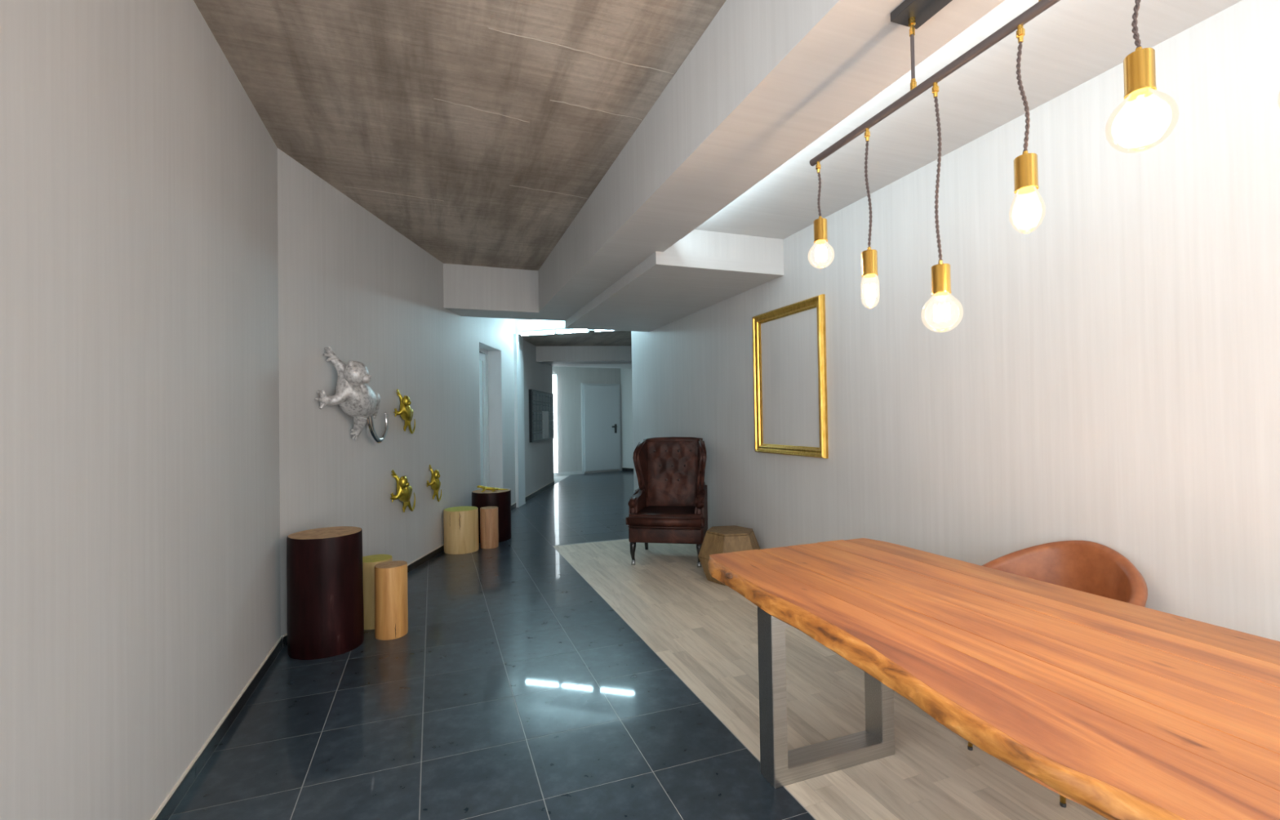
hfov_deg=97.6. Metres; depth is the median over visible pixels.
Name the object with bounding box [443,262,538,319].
beam
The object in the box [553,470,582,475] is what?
baseboard
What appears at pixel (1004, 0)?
batten
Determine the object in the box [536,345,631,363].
beam
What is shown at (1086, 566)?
tub chair
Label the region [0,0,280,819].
wall
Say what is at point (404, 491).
figurine
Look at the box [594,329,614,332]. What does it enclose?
tube light
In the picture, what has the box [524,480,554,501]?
baseboard
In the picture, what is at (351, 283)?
wall
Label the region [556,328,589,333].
tube light
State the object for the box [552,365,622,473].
wall
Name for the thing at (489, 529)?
stool
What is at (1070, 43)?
ceiling
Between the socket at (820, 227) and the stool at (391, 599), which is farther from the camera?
the stool at (391, 599)
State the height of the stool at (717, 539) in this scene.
0.422 m
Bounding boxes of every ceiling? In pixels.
[193,0,726,270]
[519,330,631,346]
[694,0,1242,239]
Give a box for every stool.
[286,525,364,659]
[362,553,392,629]
[374,560,408,639]
[443,506,479,554]
[471,488,511,542]
[480,506,498,548]
[697,524,759,585]
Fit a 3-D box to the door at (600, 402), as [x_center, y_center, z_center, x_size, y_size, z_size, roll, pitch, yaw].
[-0.982,0.470,14.685,1.150,2.330,0.124,0,-1,-33]
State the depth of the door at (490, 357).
8.34 m
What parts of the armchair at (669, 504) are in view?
leg, armrest, leg, seat, backrest, leg, armrest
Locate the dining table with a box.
[707,537,1279,819]
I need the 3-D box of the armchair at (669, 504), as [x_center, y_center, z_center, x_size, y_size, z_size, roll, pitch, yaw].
[0.293,0.883,5.606,0.754,1.205,0.781,-1,-1,11]
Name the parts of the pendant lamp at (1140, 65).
cord, bulb, cord, bulb, stem, rod, cord, bulb, cord, bulb, cord, bulb, bulb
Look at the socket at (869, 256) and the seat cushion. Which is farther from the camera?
the seat cushion
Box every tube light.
[520,329,555,336]
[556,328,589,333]
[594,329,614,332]
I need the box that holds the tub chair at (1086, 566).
[967,539,1147,807]
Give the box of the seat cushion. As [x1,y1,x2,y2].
[626,505,704,528]
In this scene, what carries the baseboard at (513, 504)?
attached to the wall at (351, 283)
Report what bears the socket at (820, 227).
attached to the pendant lamp at (1140, 65)
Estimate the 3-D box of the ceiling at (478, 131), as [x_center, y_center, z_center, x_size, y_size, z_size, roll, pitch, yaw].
[-0.115,-1.706,7.084,6.870,0.122,15.900,-1,-1,-20]
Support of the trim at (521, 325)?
attached to the wall at (351, 283)
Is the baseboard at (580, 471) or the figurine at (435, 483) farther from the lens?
the baseboard at (580, 471)
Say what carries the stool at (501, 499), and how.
on the floor
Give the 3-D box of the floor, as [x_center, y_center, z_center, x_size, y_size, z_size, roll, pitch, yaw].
[0.179,1.554,6.458,5.655,0.120,18.073,-1,-1,-6]
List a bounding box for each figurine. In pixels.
[315,346,387,443]
[390,469,415,511]
[394,388,415,433]
[426,464,441,501]
[476,484,507,491]
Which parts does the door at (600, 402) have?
handle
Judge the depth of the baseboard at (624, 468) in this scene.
14.92 m
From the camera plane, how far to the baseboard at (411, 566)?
5.51 m
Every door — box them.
[479,341,502,488]
[581,382,621,473]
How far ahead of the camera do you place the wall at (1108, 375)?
2.63 m
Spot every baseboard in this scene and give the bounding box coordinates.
[150,635,282,819]
[283,543,444,646]
[511,502,515,510]
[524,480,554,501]
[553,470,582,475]
[622,466,633,471]
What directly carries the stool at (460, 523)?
on the floor
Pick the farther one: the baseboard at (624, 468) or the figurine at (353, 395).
the baseboard at (624, 468)
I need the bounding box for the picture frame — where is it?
[752,293,828,457]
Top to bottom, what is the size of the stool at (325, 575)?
0.717 m
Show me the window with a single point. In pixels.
(556, 464)
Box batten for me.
[680,0,1005,239]
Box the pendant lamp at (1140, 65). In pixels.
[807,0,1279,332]
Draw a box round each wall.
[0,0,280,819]
[277,148,554,646]
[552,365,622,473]
[620,368,633,467]
[631,0,1279,640]
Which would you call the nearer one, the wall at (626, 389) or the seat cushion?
the seat cushion
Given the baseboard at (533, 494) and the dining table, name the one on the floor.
the dining table
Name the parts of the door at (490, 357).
glass, frame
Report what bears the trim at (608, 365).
attached to the wall at (351, 283)
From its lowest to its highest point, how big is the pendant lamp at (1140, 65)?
1.024 m
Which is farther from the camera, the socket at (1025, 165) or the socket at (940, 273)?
the socket at (940, 273)
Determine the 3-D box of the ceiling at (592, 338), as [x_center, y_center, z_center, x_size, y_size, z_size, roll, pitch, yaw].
[-0.647,-1.269,11.463,4.640,0.100,6.900,-1,-1,-20]
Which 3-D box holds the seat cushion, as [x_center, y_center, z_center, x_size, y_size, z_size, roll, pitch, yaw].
[0.281,1.054,5.527,0.744,0.128,0.605,-1,-1,11]
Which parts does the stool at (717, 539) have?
panel, panel, panel, panel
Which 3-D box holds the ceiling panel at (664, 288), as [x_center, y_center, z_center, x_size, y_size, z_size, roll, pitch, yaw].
[0.117,-1.130,5.918,1.145,0.098,3.125,-1,-1,-20]
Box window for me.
[552,373,559,474]
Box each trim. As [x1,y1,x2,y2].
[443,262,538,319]
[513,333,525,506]
[515,319,594,334]
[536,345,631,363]
[546,362,631,368]
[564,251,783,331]
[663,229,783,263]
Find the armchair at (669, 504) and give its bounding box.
[626,436,707,567]
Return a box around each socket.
[813,216,827,244]
[861,246,878,277]
[931,260,951,295]
[1013,151,1039,194]
[1123,46,1156,101]
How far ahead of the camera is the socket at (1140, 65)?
1.18 m
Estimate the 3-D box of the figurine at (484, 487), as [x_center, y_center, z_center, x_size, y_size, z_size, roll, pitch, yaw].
[-1.735,0.915,6.585,0.352,0.073,0.136,-1,-1,-8]
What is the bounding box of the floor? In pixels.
[168,470,1107,819]
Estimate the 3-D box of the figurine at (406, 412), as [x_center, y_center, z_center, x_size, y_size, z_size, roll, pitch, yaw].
[-2.135,0.017,5.191,0.116,0.414,0.388,-1,-1,5]
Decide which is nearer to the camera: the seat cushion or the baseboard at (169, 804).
the baseboard at (169, 804)
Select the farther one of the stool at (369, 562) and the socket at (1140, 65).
the stool at (369, 562)
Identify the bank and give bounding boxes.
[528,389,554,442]

